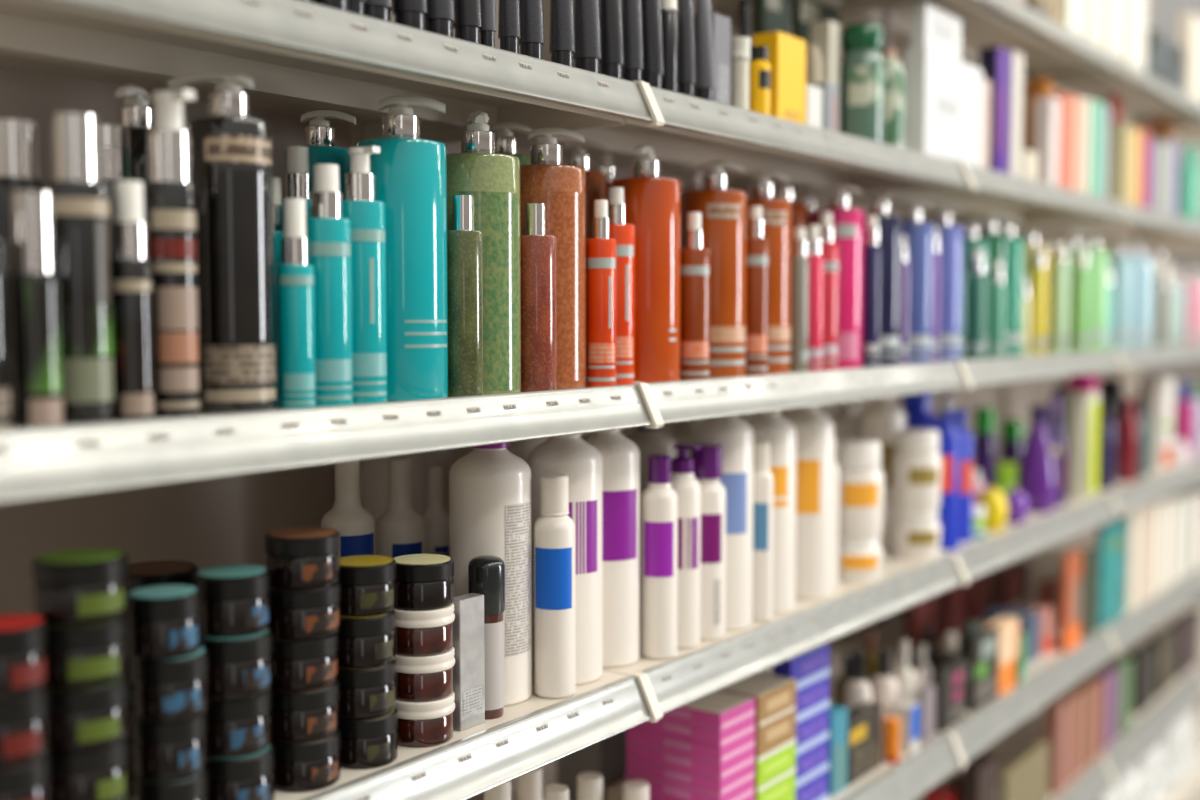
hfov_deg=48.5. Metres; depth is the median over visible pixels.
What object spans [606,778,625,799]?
carton
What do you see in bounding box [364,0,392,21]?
tube
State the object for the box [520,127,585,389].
pump bottle
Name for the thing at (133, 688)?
jar
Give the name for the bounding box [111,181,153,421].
slim bottle
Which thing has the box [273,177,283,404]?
slim bottle
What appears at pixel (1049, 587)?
carton
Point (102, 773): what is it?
jar
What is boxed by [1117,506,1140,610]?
carton
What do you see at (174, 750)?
jar
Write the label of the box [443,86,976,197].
metal shelf
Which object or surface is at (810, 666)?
carton
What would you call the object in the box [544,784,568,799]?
bottle
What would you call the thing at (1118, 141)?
carton
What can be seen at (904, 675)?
bottle
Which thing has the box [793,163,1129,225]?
metal shelf
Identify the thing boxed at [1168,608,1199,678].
carton
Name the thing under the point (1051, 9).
carton
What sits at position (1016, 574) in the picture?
carton
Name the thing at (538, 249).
slim bottle
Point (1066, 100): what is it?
carton
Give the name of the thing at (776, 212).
pump bottle
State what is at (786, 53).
carton
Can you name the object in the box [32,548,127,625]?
jar
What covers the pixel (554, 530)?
shampoo bottle
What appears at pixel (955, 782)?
carton
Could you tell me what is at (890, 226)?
pump bottle
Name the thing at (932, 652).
bottle
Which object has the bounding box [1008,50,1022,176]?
carton
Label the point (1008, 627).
carton
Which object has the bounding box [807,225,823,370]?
slim bottle
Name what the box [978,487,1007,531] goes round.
shampoo bottle
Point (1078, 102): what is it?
carton
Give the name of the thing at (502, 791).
bottle
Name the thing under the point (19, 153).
slim bottle
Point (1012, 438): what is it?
shampoo bottle
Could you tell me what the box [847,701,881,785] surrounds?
carton
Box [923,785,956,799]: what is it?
round tin
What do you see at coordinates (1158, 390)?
bottle
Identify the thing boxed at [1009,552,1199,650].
metal shelf
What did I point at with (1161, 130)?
bottle
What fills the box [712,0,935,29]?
metal shelf
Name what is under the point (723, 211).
pump bottle
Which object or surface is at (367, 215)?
slim bottle
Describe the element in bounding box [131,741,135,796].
jar
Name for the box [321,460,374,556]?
shampoo bottle
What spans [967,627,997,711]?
carton
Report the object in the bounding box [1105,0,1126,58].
carton
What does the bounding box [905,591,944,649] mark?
carton
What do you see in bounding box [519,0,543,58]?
tube
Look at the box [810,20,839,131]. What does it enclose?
carton
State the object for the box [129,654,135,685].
jar
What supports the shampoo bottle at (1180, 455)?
on the metal shelf at (1129, 496)
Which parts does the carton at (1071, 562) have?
printed panel, printed panel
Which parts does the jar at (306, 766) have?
lid, glass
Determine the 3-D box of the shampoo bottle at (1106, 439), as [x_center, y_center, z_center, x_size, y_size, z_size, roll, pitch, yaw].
[1.110,0.097,2.935,0.048,0.195,0.048,3,5,36]
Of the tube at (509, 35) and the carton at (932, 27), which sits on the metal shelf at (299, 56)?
the tube at (509, 35)
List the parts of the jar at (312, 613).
lid, glass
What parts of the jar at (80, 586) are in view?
lid, glass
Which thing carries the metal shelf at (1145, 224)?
attached to the wall at (222, 520)
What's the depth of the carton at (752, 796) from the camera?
1.64 m
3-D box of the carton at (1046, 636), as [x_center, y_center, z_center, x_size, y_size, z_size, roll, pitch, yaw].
[0.876,0.457,2.648,0.031,0.087,0.062,3,5,36]
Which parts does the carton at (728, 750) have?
printed panel, printed panel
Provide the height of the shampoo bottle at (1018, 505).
0.061 m
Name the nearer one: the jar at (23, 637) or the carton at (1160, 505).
the jar at (23, 637)
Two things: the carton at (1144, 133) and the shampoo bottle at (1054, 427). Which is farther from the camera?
the carton at (1144, 133)
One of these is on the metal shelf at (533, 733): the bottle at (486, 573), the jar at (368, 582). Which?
the bottle at (486, 573)
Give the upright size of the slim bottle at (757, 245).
0.206 m
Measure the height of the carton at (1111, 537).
0.218 m
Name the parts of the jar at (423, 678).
glass, lid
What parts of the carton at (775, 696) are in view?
printed panel, printed panel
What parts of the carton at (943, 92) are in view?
printed panel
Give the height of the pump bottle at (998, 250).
0.249 m
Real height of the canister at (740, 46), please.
0.093 m
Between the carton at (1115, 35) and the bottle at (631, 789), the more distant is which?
the carton at (1115, 35)
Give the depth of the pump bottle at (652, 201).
1.45 m
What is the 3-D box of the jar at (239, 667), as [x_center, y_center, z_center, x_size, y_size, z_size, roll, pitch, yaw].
[-0.282,0.201,1.027,0.057,0.046,0.057,3,5,36]
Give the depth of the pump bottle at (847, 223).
1.83 m
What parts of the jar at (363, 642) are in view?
glass, lid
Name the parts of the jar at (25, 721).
lid, glass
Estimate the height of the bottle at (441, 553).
0.140 m
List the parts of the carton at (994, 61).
printed panel, printed panel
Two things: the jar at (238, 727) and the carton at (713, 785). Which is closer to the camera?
the jar at (238, 727)
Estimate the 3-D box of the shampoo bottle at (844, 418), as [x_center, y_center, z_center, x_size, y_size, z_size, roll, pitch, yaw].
[0.418,0.121,2.265,0.089,0.232,0.089,3,5,36]
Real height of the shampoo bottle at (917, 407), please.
0.248 m
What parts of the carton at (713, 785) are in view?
printed panel, printed panel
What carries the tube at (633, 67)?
on the metal shelf at (695, 131)
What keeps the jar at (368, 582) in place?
on the jar at (363, 642)
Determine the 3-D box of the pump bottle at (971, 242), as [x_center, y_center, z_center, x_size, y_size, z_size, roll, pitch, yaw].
[0.622,-0.186,2.252,0.066,0.235,0.066,3,5,36]
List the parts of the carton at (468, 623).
printed panel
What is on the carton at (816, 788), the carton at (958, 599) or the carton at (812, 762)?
the carton at (812, 762)
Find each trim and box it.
[727,8,738,189]
[926,212,929,221]
[1044,232,1055,552]
[1131,368,1135,397]
[1166,697,1199,799]
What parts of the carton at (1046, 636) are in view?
printed panel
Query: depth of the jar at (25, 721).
0.86 m
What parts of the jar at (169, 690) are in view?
lid, glass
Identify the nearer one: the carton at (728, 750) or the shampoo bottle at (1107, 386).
the carton at (728, 750)
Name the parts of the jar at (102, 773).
lid, glass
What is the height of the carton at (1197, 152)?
0.189 m
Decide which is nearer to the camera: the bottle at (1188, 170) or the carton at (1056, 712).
the carton at (1056, 712)
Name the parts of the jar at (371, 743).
lid, glass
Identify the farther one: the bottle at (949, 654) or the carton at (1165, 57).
the carton at (1165, 57)
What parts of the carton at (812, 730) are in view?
printed panel, printed panel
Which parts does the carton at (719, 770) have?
printed panel, printed panel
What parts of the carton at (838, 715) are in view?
printed panel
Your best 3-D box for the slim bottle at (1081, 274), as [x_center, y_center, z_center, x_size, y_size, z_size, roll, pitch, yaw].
[0.961,-0.199,2.662,0.032,0.208,0.032,3,5,36]
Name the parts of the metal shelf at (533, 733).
price rail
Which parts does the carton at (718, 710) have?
printed panel, printed panel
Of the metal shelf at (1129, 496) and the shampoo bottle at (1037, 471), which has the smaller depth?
the shampoo bottle at (1037, 471)
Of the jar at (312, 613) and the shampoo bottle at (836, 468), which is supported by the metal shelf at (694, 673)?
the shampoo bottle at (836, 468)
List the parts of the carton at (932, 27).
printed panel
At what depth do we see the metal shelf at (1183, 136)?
3.89 m
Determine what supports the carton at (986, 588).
on the metal shelf at (1049, 675)
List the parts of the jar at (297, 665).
lid, glass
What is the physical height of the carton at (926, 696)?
0.084 m
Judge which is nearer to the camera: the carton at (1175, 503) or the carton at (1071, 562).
the carton at (1071, 562)
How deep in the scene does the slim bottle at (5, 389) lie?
0.84 m
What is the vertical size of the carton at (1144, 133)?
0.183 m
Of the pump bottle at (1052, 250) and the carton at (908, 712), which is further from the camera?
the pump bottle at (1052, 250)
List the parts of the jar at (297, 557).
lid, glass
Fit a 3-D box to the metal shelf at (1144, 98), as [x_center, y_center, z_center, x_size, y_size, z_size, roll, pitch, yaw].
[1.179,-0.712,3.212,0.432,0.047,0.873,3,5,36]
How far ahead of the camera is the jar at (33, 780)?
0.87 m
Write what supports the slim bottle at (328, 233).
on the metal shelf at (38, 462)
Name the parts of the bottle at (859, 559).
lid, lid, cream tub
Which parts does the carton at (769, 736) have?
printed panel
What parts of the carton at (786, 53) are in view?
printed panel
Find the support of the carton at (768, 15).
on the metal shelf at (695, 131)
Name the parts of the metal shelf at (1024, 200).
price rail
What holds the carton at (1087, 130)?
on the metal shelf at (1024, 200)
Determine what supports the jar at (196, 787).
on the metal shelf at (533, 733)
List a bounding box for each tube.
[314,0,348,11]
[349,0,365,14]
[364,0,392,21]
[392,0,427,30]
[426,0,454,36]
[453,0,481,43]
[480,0,495,47]
[498,0,520,52]
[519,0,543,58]
[549,0,574,66]
[573,0,601,72]
[600,0,623,78]
[622,0,643,81]
[642,0,663,88]
[677,0,695,96]
[694,0,714,100]
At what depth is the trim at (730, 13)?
2.29 m
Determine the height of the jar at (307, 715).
0.041 m
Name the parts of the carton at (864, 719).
printed panel, printed panel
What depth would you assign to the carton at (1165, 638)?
3.36 m
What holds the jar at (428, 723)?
on the metal shelf at (533, 733)
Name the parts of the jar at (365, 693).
lid, glass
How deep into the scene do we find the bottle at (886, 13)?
2.21 m
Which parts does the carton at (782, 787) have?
printed panel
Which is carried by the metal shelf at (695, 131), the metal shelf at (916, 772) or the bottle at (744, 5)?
the bottle at (744, 5)
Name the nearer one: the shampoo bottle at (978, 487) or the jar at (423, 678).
the jar at (423, 678)
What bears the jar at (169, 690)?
on the jar at (174, 750)
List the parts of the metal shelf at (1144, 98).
price rail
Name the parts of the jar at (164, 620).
lid, glass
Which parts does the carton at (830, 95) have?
printed panel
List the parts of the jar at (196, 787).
glass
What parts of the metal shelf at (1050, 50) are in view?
price rail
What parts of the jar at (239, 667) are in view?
lid, glass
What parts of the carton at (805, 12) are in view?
printed panel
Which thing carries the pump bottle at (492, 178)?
on the metal shelf at (38, 462)
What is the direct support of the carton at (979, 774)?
on the metal shelf at (1092, 782)
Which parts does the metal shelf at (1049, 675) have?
price rail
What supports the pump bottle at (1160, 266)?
on the metal shelf at (1134, 357)
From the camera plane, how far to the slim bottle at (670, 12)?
1.44 m
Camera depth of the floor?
3.47 m
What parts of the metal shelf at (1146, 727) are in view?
price rail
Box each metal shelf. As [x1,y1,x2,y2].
[0,0,664,142]
[0,382,663,502]
[134,670,662,799]
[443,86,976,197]
[511,732,966,799]
[602,551,969,712]
[648,359,972,423]
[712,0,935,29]
[738,0,1133,87]
[771,615,1118,762]
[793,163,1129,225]
[916,741,1115,799]
[939,493,1122,580]
[961,348,1126,386]
[980,202,1199,243]
[997,660,1199,780]
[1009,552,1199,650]
[1022,62,1199,130]
[1048,530,1199,567]
[1067,460,1199,513]
[1101,239,1199,254]
[1108,605,1199,671]
[1117,343,1199,368]
[1148,127,1199,163]
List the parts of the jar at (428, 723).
glass, lid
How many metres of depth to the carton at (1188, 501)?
3.45 m
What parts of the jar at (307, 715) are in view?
glass, lid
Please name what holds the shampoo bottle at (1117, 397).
on the metal shelf at (1129, 496)
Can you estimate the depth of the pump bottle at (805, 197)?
1.97 m
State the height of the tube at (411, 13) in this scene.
0.185 m
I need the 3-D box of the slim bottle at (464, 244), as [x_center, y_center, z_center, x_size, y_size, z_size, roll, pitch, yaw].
[-0.124,-0.093,1.206,0.036,0.182,0.036,3,5,36]
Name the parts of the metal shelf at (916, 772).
price rail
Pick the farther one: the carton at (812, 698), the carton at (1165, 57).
the carton at (1165, 57)
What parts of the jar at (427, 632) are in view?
glass, lid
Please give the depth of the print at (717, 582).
1.56 m
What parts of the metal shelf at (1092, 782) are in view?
price rail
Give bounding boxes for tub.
[971,504,984,538]
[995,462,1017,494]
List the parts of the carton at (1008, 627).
printed panel, printed panel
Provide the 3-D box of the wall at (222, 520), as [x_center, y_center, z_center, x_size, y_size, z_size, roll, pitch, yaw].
[0.214,-0.058,2.326,0.022,2.280,5.400,3,5,36]
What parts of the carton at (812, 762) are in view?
printed panel, printed panel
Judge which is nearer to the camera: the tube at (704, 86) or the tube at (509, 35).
the tube at (509, 35)
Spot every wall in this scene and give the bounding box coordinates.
[0,0,1148,799]
[350,123,361,147]
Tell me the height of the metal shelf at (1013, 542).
0.047 m
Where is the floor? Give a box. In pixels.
[1187,784,1199,799]
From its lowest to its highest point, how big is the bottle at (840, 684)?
0.128 m
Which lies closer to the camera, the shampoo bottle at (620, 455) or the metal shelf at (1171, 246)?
the shampoo bottle at (620, 455)
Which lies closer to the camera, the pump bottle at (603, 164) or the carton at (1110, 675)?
the pump bottle at (603, 164)
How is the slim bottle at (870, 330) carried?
on the metal shelf at (697, 399)
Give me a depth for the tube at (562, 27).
1.29 m
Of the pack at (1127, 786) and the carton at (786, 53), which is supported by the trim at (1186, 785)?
the pack at (1127, 786)
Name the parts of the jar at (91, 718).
lid, glass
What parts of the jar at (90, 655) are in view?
lid, glass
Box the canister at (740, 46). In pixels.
[730,36,749,109]
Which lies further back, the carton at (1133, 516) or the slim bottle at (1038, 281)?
the carton at (1133, 516)
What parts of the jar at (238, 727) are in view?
glass, lid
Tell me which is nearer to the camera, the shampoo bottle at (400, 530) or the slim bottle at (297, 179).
the slim bottle at (297, 179)
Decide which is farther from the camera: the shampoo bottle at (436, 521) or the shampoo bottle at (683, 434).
the shampoo bottle at (683, 434)
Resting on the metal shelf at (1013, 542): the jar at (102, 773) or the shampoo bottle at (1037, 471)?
the shampoo bottle at (1037, 471)
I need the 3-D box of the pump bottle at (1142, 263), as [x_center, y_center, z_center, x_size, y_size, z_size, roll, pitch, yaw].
[1.238,-0.245,3.088,0.066,0.245,0.066,3,5,36]
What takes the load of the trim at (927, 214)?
attached to the wall at (222, 520)
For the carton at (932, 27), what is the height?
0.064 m
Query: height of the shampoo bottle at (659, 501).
0.226 m
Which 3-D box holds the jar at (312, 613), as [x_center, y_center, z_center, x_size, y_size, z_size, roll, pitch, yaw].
[-0.241,0.169,1.085,0.059,0.041,0.059,3,5,36]
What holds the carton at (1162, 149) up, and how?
on the metal shelf at (1145, 224)
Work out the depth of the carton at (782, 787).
1.70 m
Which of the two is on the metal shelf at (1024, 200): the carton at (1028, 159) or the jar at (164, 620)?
the carton at (1028, 159)
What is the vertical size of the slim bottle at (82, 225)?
0.208 m
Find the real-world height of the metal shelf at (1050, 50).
0.047 m
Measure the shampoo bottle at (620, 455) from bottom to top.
0.285 m
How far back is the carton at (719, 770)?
1.62 m
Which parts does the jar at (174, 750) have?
lid, glass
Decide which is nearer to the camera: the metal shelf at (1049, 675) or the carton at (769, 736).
the carton at (769, 736)
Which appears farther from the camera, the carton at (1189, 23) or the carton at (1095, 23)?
the carton at (1189, 23)
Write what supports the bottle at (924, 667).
on the metal shelf at (1049, 675)
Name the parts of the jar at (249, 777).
lid, glass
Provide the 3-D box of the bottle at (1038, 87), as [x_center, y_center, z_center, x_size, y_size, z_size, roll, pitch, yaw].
[0.853,-0.510,2.593,0.058,0.222,0.058,3,5,36]
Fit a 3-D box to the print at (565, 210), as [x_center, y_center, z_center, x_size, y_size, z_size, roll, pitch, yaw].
[-0.040,-0.112,1.324,0.059,0.187,0.014,-2,4,-26]
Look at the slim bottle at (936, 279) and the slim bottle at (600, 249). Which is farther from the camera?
the slim bottle at (936, 279)
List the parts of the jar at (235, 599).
lid, glass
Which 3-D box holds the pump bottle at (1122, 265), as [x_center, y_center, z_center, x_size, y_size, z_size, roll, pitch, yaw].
[1.155,-0.235,2.975,0.066,0.240,0.066,3,5,36]
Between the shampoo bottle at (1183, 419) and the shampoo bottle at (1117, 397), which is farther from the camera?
the shampoo bottle at (1183, 419)
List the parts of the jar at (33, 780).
glass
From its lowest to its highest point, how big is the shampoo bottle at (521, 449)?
0.261 m
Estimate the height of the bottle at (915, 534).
0.200 m
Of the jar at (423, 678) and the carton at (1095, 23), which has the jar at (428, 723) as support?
the jar at (423, 678)
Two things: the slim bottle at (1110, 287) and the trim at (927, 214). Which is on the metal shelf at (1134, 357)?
the slim bottle at (1110, 287)
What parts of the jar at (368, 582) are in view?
lid, glass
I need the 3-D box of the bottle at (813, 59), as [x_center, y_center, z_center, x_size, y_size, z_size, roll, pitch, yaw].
[0.290,-0.419,1.822,0.027,0.138,0.027,3,5,36]
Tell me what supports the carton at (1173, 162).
on the metal shelf at (1145, 224)
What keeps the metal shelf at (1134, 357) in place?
attached to the wall at (222, 520)
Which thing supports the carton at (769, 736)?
on the carton at (781, 759)
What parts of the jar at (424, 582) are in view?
lid, glass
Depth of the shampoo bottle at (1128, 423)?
3.04 m
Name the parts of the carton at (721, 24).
printed panel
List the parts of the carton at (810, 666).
printed panel, printed panel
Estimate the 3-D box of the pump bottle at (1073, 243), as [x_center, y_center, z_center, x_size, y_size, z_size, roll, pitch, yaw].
[0.961,-0.221,2.712,0.066,0.244,0.066,3,5,36]
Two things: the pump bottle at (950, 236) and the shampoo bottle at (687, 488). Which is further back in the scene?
the pump bottle at (950, 236)
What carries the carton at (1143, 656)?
on the metal shelf at (1146, 727)
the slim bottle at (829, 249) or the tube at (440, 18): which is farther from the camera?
the slim bottle at (829, 249)
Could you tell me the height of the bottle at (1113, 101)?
0.266 m
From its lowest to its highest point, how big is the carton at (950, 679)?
0.100 m
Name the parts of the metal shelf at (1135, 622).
price rail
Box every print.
[460,191,518,390]
[505,501,530,656]
[530,191,584,380]
[714,579,720,624]
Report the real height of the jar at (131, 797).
0.043 m
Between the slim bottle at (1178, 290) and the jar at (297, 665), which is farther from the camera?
the slim bottle at (1178, 290)
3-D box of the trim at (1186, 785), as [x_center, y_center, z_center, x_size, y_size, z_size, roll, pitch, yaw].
[0.398,1.070,2.274,0.415,0.075,5.220,3,5,36]
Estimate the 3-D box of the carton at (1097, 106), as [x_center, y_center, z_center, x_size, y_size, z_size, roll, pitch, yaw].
[0.998,-0.506,2.713,0.030,0.199,0.063,3,5,36]
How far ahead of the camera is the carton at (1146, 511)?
3.12 m
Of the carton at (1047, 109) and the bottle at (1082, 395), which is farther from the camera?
the bottle at (1082, 395)
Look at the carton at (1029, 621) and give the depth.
2.59 m
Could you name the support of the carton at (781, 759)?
on the carton at (782, 787)
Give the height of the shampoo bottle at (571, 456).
0.286 m
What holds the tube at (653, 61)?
on the metal shelf at (695, 131)
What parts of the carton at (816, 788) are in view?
printed panel, printed panel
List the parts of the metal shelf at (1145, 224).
price rail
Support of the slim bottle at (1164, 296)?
on the metal shelf at (1134, 357)
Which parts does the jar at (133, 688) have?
lid, glass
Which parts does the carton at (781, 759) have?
printed panel, printed panel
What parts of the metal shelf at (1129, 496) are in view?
price rail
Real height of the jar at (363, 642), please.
0.043 m
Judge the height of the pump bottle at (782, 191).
0.271 m
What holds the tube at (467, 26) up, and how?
on the metal shelf at (299, 56)
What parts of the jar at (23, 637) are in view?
lid, glass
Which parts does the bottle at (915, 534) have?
lid, cream tub, lid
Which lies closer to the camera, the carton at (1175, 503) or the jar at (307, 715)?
the jar at (307, 715)
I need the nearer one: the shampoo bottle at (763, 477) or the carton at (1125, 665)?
the shampoo bottle at (763, 477)
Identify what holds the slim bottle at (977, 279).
on the metal shelf at (999, 370)
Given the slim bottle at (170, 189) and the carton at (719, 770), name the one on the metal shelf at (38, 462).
the slim bottle at (170, 189)
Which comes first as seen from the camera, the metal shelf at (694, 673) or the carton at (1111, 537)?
the metal shelf at (694, 673)
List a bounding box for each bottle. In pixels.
[0,119,44,421]
[0,240,11,429]
[10,191,63,428]
[44,112,114,424]
[99,124,130,258]
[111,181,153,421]
[115,84,154,222]
[145,89,199,418]
[168,71,275,414]
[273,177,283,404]
[277,198,315,409]
[281,146,311,217]
[285,110,355,199]
[306,164,352,406]
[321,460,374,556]
[342,146,386,403]
[356,95,447,401]
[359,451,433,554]
[376,457,424,557]
[422,465,449,553]
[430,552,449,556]
[447,111,520,394]
[447,194,483,397]
[449,442,531,706]
[468,555,504,719]
[484,780,510,799]
[489,123,532,164]
[506,438,546,462]
[517,767,542,799]
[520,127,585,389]
[521,203,556,391]
[527,434,601,684]
[534,474,575,698]
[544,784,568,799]
[563,141,605,238]
[577,772,602,799]
[583,429,639,667]
[586,200,615,386]
[592,153,615,199]
[608,187,634,384]
[612,144,680,382]
[622,780,649,799]
[625,426,677,603]
[640,454,677,659]
[661,0,678,91]
[666,419,702,457]
[670,443,700,648]
[680,212,709,379]
[681,165,709,248]
[682,161,746,377]
[691,444,725,640]
[692,415,753,630]
[737,413,754,420]
[739,0,751,46]
[745,206,768,375]
[745,410,796,613]
[747,171,791,373]
[749,46,770,114]
[753,442,773,621]
[773,179,805,256]
[779,408,794,416]
[783,405,833,599]
[790,228,808,372]
[795,190,827,239]
[806,42,821,83]
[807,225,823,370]
[814,185,863,368]
[819,212,838,369]
[827,402,858,438]
[833,436,838,589]
[835,439,884,581]
[835,654,852,706]
[839,23,884,142]
[844,649,871,709]
[856,397,905,550]
[862,216,880,366]
[863,631,878,683]
[864,192,901,365]
[870,649,897,744]
[881,8,890,53]
[882,49,905,147]
[883,716,899,763]
[891,428,941,559]
[894,639,914,701]
[900,236,909,364]
[900,392,940,429]
[902,201,933,363]
[909,649,924,701]
[917,627,938,684]
[918,644,931,685]
[932,205,963,361]
[932,227,939,361]
[937,394,959,549]
[938,632,963,668]
[953,409,972,541]
[959,621,979,664]
[961,257,966,359]
[963,219,989,359]
[967,249,985,359]
[972,469,984,503]
[973,406,995,490]
[978,214,1007,356]
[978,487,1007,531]
[987,260,1005,357]
[997,219,1024,356]
[1000,419,1023,478]
[1005,489,1028,523]
[1017,405,1058,512]
[1022,78,1053,151]
[1022,227,1047,313]
[1022,276,1029,355]
[1029,246,1046,354]
[1043,240,1068,353]
[1047,384,1067,450]
[1047,395,1068,506]
[1052,241,1068,352]
[1065,231,1090,351]
[1066,374,1098,498]
[1072,248,1089,351]
[1086,233,1108,350]
[1097,400,1115,488]
[1098,378,1121,399]
[1106,266,1113,349]
[1107,95,1121,124]
[1109,241,1133,348]
[1112,392,1123,477]
[1117,398,1138,482]
[1129,241,1150,346]
[1133,378,1145,413]
[1135,402,1148,477]
[1144,253,1154,345]
[1144,376,1173,470]
[1150,119,1172,140]
[1151,248,1171,345]
[1156,273,1171,345]
[1171,269,1184,344]
[1172,439,1188,463]
[1173,384,1193,460]
[1177,144,1198,219]
[1181,269,1199,342]
[1190,384,1199,456]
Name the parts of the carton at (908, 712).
printed panel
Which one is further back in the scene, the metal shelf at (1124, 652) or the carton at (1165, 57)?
the metal shelf at (1124, 652)
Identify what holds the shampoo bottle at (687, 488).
on the metal shelf at (694, 673)
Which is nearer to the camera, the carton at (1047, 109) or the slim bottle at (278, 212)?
the slim bottle at (278, 212)
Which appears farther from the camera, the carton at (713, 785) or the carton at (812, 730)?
the carton at (812, 730)
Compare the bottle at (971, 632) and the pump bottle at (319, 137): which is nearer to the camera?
the pump bottle at (319, 137)
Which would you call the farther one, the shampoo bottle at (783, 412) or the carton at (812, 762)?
the shampoo bottle at (783, 412)
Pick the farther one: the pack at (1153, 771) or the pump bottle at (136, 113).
the pack at (1153, 771)
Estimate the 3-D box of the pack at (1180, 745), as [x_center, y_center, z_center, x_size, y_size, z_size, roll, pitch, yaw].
[1.370,0.871,3.473,0.293,0.168,0.262,3,5,36]
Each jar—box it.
[0,614,48,699]
[0,684,51,767]
[0,751,52,799]
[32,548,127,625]
[47,613,128,688]
[50,673,130,751]
[51,734,131,799]
[125,792,133,799]
[127,560,197,593]
[127,585,200,659]
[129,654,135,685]
[130,686,136,741]
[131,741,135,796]
[134,711,206,781]
[135,646,208,721]
[135,767,208,799]
[194,564,270,637]
[201,628,271,699]
[206,687,271,757]
[207,743,274,799]
[265,527,339,588]
[269,581,340,639]
[271,679,339,741]
[272,632,337,690]
[272,729,340,791]
[337,610,394,667]
[338,659,395,718]
[339,555,395,616]
[339,707,397,768]
[393,554,453,610]
[394,603,454,656]
[395,647,454,701]
[396,692,454,747]
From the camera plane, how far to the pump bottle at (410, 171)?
1.14 m
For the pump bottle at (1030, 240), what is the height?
0.237 m
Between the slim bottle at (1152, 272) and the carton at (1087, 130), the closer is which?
the carton at (1087, 130)
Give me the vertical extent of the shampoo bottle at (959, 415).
0.223 m
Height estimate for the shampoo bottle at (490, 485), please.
0.281 m
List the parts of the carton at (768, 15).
printed panel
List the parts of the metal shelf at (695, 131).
price rail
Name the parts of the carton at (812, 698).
printed panel, printed panel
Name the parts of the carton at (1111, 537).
printed panel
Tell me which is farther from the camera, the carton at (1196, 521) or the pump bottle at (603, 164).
the carton at (1196, 521)
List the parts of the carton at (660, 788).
printed panel, printed panel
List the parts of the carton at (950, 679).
printed panel, printed panel, printed panel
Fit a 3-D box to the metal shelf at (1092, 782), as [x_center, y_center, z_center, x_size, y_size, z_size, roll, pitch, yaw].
[0.664,0.805,2.606,0.432,0.054,0.873,3,5,36]
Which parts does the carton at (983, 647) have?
printed panel, printed panel, printed panel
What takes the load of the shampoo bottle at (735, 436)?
on the metal shelf at (694, 673)
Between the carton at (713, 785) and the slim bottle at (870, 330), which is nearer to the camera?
the carton at (713, 785)
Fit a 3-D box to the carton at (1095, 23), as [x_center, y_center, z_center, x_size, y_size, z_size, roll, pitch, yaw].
[0.980,-0.805,2.666,0.030,0.220,0.116,3,5,36]
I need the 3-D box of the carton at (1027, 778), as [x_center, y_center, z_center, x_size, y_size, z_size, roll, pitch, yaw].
[0.795,0.729,2.496,0.013,0.124,0.241,3,5,36]
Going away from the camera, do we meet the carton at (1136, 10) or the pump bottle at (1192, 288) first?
the carton at (1136, 10)
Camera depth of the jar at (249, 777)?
1.01 m
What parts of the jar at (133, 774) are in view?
lid, glass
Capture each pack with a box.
[1097,760,1139,799]
[1137,731,1170,799]
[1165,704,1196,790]
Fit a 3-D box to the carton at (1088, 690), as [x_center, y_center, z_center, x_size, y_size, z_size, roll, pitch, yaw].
[1.015,0.687,2.808,0.030,0.168,0.071,3,5,36]
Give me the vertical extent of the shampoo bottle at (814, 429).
0.283 m
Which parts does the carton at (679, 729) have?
printed panel, printed panel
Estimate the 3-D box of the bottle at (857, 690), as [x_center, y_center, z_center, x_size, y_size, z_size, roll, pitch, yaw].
[0.390,0.459,2.014,0.041,0.164,0.041,3,5,36]
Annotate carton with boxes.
[453,593,484,730]
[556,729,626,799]
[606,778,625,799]
[626,741,754,778]
[626,757,754,794]
[626,772,753,799]
[627,727,754,761]
[633,714,754,745]
[650,792,754,799]
[662,691,754,729]
[694,12,730,104]
[717,672,796,726]
[752,31,805,123]
[753,0,790,34]
[754,709,795,756]
[754,738,796,787]
[754,767,795,799]
[773,643,829,690]
[793,0,838,46]
[795,706,828,755]
[795,738,828,787]
[795,769,827,799]
[796,675,829,722]
[805,84,822,127]
[809,82,838,131]
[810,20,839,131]
[828,704,847,796]
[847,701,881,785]
[893,700,919,752]
[904,46,982,166]
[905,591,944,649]
[911,2,961,59]
[917,684,935,744]
[934,658,965,732]
[944,580,971,636]
[944,774,961,799]
[962,753,996,799]
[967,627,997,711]
[971,567,1001,622]
[979,46,1009,173]
[981,79,990,168]
[983,616,1019,694]
[984,607,1039,662]
[999,740,1048,799]
[1001,560,1029,607]
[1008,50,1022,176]
[1018,632,1025,678]
[1021,150,1037,180]
[1026,0,1061,24]
[1029,605,1053,655]
[1034,96,1059,185]
[1038,576,1059,621]
[1043,698,1068,794]
[1047,92,1072,188]
[1057,690,1081,782]
[1059,549,1081,651]
[1061,0,1085,37]
[1070,682,1094,770]
[1071,95,1083,191]
[1081,547,1096,637]
[1082,97,1091,193]
[1083,677,1103,759]
[1085,0,1105,48]
[1090,99,1102,196]
[1093,666,1118,750]
[1095,517,1125,628]
[1101,104,1109,197]
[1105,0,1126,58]
[1108,124,1127,202]
[1108,657,1132,736]
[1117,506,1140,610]
[1125,0,1146,71]
[1126,126,1140,205]
[1128,641,1156,714]
[1137,128,1147,207]
[1138,502,1153,602]
[1146,138,1155,209]
[1147,28,1183,92]
[1148,626,1176,696]
[1151,498,1168,593]
[1154,140,1168,212]
[1161,140,1178,214]
[1167,496,1182,583]
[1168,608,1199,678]
[1178,12,1199,101]
[1180,495,1193,573]
[1189,493,1199,566]
[1195,150,1199,220]

